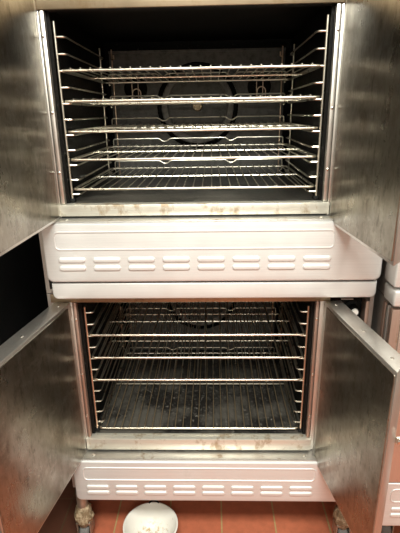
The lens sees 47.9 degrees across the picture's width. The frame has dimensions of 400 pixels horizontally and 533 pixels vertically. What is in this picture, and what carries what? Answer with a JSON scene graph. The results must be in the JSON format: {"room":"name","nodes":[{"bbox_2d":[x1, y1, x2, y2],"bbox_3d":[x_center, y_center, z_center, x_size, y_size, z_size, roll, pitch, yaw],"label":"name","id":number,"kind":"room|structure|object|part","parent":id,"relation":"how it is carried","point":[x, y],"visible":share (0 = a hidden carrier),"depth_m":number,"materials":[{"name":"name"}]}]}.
{"room":"commercial kitchen","nodes":[
{"label":"commercial kitchen","id":0,"kind":"room"},
{"bbox_2d":[38,477,399,532],"bbox_3d":[0.162,1.573,0.191,5.000,0.100,5.400,0,19,2],"label":"floor","id":1,"kind":"structure","parent":0,"point":[109,515],"depth_m":1.78,"materials":[{"name":"tile"}]},
{"bbox_2d":[0,233,48,345],"bbox_3d":[-0.996,0.202,1.870,0.710,1.450,0.876,0,19,2],"label":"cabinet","id":2,"kind":"object","parent":1,"relation":"on","point":[23,294],"visible":0.02,"depth_m":1.64,"materials":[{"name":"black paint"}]},
{"bbox_2d":[123,500,177,532],"bbox_3d":[-0.180,0.977,1.659,0.200,0.092,0.204,0,19,2],"label":"bowl","id":3,"kind":"object","parent":1,"relation":"on","point":[150,517],"visible":1,"depth_m":1.71,"materials":[{"name":"white ceramic"}]},
{"bbox_2d":[0,293,399,532],"bbox_3d":[-0.004,0.486,1.706,1.114,0.984,1.281,0,19,2],"label":"oven","id":4,"kind":"object","parent":1,"relation":"on","point":[346,399],"visible":0.78,"depth_m":1.51,"materials":[{"name":"metal"}]},
{"bbox_3d":[-0.441,0.454,1.261,0.004,0.544,0.434,3,19,11],"label":"panel","id":5,"kind":"part","parent":4,"relation":"part of","materials":[{"name":"metal"}]},
{"bbox_3d":[-0.465,0.449,1.271,0.050,0.562,0.457,3,19,11],"label":"door","id":6,"kind":"part","parent":4,"relation":"part of","materials":[{"name":"metal"}]},
{"bbox_3d":[-0.426,0.867,1.638,0.038,0.125,0.038,0,19,2],"label":"leg","id":7,"kind":"part","parent":4,"relation":"part of","materials":[{"name":"metal"}]},
{"bbox_3d":[-0.365,0.354,1.514,0.008,0.475,0.007,0,19,2],"label":"support post","id":8,"kind":"part","parent":4,"relation":"part of","materials":[{"name":"metal"}]},
{"bbox_2d":[89,301,304,335],"bbox_3d":[-0.006,0.128,1.700,0.705,0.044,0.527,0,19,2],"label":"oven rack","id":9,"kind":"object","parent":4,"relation":"in","point":[105,305],"visible":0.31,"depth_m":1.51,"materials":[{"name":"silver metal"}]},
{"bbox_2d":[94,307,301,380],"bbox_3d":[-0.003,0.287,1.754,0.705,0.044,0.527,0,19,2],"label":"oven rack","id":10,"kind":"object","parent":4,"relation":"in","point":[255,313],"visible":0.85,"depth_m":1.69,"materials":[{"name":"silver metal"}]},
{"bbox_2d":[92,302,303,358],"bbox_3d":[-0.004,0.207,1.727,0.705,0.044,0.527,0,19,2],"label":"oven rack","id":11,"kind":"object","parent":4,"relation":"in","point":[226,320],"visible":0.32,"depth_m":1.58,"materials":[{"name":"silver metal"}]},
{"bbox_3d":[-0.006,0.607,1.562,0.770,0.045,0.034,0,19,2],"label":"sill","id":12,"kind":"part","parent":4,"relation":"part of","materials":[{"name":"metal"}]},
{"bbox_2d":[99,347,298,429],"bbox_3d":[0.000,0.472,1.817,0.705,0.044,0.527,0,19,2],"label":"oven rack","id":13,"kind":"object","parent":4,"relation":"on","point":[129,352],"visible":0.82,"depth_m":1.74,"materials":[{"name":"silver metal"}]},
{"bbox_2d":[0,0,399,298],"bbox_3d":[0.005,-0.386,1.430,1.045,0.846,1.239,0,19,2],"label":"oven","id":14,"kind":"object","parent":4,"relation":"on","point":[331,238],"visible":0.92,"depth_m":1.28,"materials":[{"name":"metal"}]},
{"bbox_3d":[-0.419,-0.339,1.012,0.004,0.552,0.386,0,19,4],"label":"panel","id":15,"kind":"part","parent":14,"relation":"part of","materials":[{"name":"metal"}]},
{"bbox_3d":[-0.444,-0.342,1.019,0.050,0.570,0.409,0,19,4],"label":"door","id":16,"kind":"part","parent":14,"relation":"part of","materials":[{"name":"metal"}]},
{"bbox_3d":[-0.379,-0.415,1.252,0.008,0.475,0.007,0,19,2],"label":"support post","id":17,"kind":"part","parent":14,"relation":"part of","materials":[{"name":"silver metal"}]},
{"bbox_3d":[-0.369,-0.584,1.747,0.006,0.475,0.006,0,19,2],"label":"support post","id":18,"kind":"part","parent":14,"relation":"part of","materials":[{"name":"silver metal"}]},
{"bbox_2d":[62,63,321,85],"bbox_3d":[-0.019,-0.622,1.445,0.705,0.044,0.527,0,19,2],"label":"oven rack","id":19,"kind":"object","parent":14,"relation":"in","point":[302,66],"visible":0.95,"depth_m":1.45,"materials":[{"name":"silver metal"}]},
{"bbox_2d":[64,93,320,107],"bbox_3d":[-0.018,-0.548,1.470,0.705,0.044,0.527,0,19,2],"label":"oven rack","id":20,"kind":"object","parent":14,"relation":"in","point":[284,99],"visible":0.98,"depth_m":1.48,"materials":[{"name":"silver metal"}]},
{"bbox_2d":[68,115,318,132],"bbox_3d":[-0.016,-0.472,1.496,0.705,0.044,0.527,0,19,2],"label":"oven rack","id":21,"kind":"object","parent":14,"relation":"in","point":[283,125],"visible":1,"depth_m":1.39,"materials":[{"name":"silver metal"}]},
{"bbox_3d":[-0.016,-0.463,1.499,0.705,0.008,0.527,0,19,2],"label":"frame","id":22,"kind":"part","parent":21,"relation":"part of","materials":[{"name":"silver metal"}]},
{"bbox_2d":[71,136,316,160],"bbox_3d":[-0.015,-0.400,1.520,0.705,0.044,0.527,0,19,2],"label":"oven rack","id":23,"kind":"object","parent":14,"relation":"in","point":[291,147],"visible":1,"depth_m":1.50,"materials":[{"name":"silver metal"}]},
{"bbox_3d":[-0.020,-0.167,1.298,0.770,0.033,0.034,0,19,2],"label":"sill","id":24,"kind":"part","parent":14,"relation":"part of","materials":[{"name":"metal"}]},
{"bbox_2d":[74,158,314,190],"bbox_3d":[-0.014,-0.320,1.547,0.705,0.044,0.527,0,19,2],"label":"oven rack","id":25,"kind":"object","parent":14,"relation":"in","point":[311,185],"visible":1,"depth_m":1.52,"materials":[{"name":"silver metal"}]},
{"bbox_3d":[0.035,-0.046,1.296,0.963,0.175,0.046,0,19,2],"label":"panel","id":26,"kind":"part","parent":14,"relation":"part of","materials":[{"name":"metal"}]},
{"bbox_3d":[0.038,0.063,1.343,0.949,0.050,0.049,0,19,2],"label":"trim","id":27,"kind":"part","parent":14,"relation":"part of","materials":[{"name":"metal"}]},
{"bbox_3d":[0.349,-0.589,1.726,0.006,0.475,0.006,0,19,2],"label":"support post","id":28,"kind":"part","parent":14,"relation":"part of","materials":[{"name":"silver metal"}]},
{"bbox_3d":[0.332,-0.420,1.232,0.008,0.475,0.007,0,19,2],"label":"support post","id":29,"kind":"part","parent":14,"relation":"part of","materials":[{"name":"silver metal"}]},
{"bbox_3d":[0.397,-0.343,1.003,0.050,0.586,0.401,-2,19,-3],"label":"door","id":30,"kind":"part","parent":14,"relation":"part of","materials":[{"name":"metal"}]},
{"bbox_3d":[0.372,-0.339,0.996,0.004,0.568,0.378,-2,19,-3],"label":"panel","id":31,"kind":"part","parent":14,"relation":"part of","materials":[{"name":"metal"}]},
{"bbox_3d":[0.048,0.731,1.561,0.963,0.168,0.046,0,19,2],"label":"panel","id":32,"kind":"part","parent":4,"relation":"part of","materials":[{"name":"metal"}]},
{"bbox_3d":[0.362,0.179,1.988,0.006,0.475,0.006,0,19,2],"label":"support post","id":33,"kind":"part","parent":4,"relation":"part of","materials":[{"name":"metal"}]},
{"bbox_3d":[0.345,0.348,1.494,0.008,0.475,0.007,0,19,2],"label":"support post","id":34,"kind":"part","parent":4,"relation":"part of","materials":[{"name":"metal"}]},
{"bbox_3d":[0.463,0.355,1.501,0.118,0.556,0.010,0,19,2],"label":"control panel","id":35,"kind":"part","parent":4,"relation":"part of","materials":[{"name":"black plastic"}]},
{"bbox_3d":[0.478,0.135,1.406,0.056,0.056,0.027,0,19,2],"label":"knob","id":36,"kind":"part","parent":4,"relation":"part of","materials":[{"name":"white plastic"}]},
{"bbox_3d":[0.411,0.449,1.266,0.004,0.566,0.378,-3,19,-7],"label":"panel","id":37,"kind":"part","parent":4,"relation":"part of","materials":[{"name":"metal"}]},
{"bbox_3d":[0.435,0.444,1.274,0.050,0.584,0.401,-3,19,-7],"label":"door","id":38,"kind":"part","parent":4,"relation":"part of","materials":[{"name":"metal"}]},
{"bbox_3d":[0.516,0.362,1.476,0.012,0.556,0.039,0,19,2],"label":"control frame","id":39,"kind":"part","parent":4,"relation":"part of","materials":[{"name":"metal"}]},
{"bbox_3d":[0.505,0.344,1.079,0.055,0.188,0.018,-3,19,-7],"label":"handle","id":40,"kind":"part","parent":4,"relation":"part of","materials":[{"name":"metal"}]},
{"bbox_2d":[371,287,399,532],"bbox_3d":[1.058,0.436,1.803,1.009,0.982,0.882,0,19,2],"label":"oven","id":41,"kind":"object","parent":1,"relation":"on","point":[385,322],"visible":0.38,"depth_m":1.39,"materials":[{"name":"metal"}]},
{"bbox_2d":[376,259,399,306],"bbox_3d":[1.040,-0.431,1.507,1.015,0.846,0.882,0,19,2],"label":"oven","id":42,"kind":"object","parent":41,"relation":"on","point":[388,283],"visible":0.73,"depth_m":1.26,"materials":[{"name":"metal"}]},
{"bbox_3d":[1.065,0.769,1.478,0.963,0.181,0.046,0,19,2],"label":"panel","id":43,"kind":"part","parent":41,"relation":"part of","materials":[{"name":"metal"}]},
{"bbox_3d":[0.784,0.405,1.362,0.439,0.578,0.050,0,19,2],"label":"door","id":44,"kind":"part","parent":41,"relation":"part of","materials":[{"name":"metal"}]}
]}

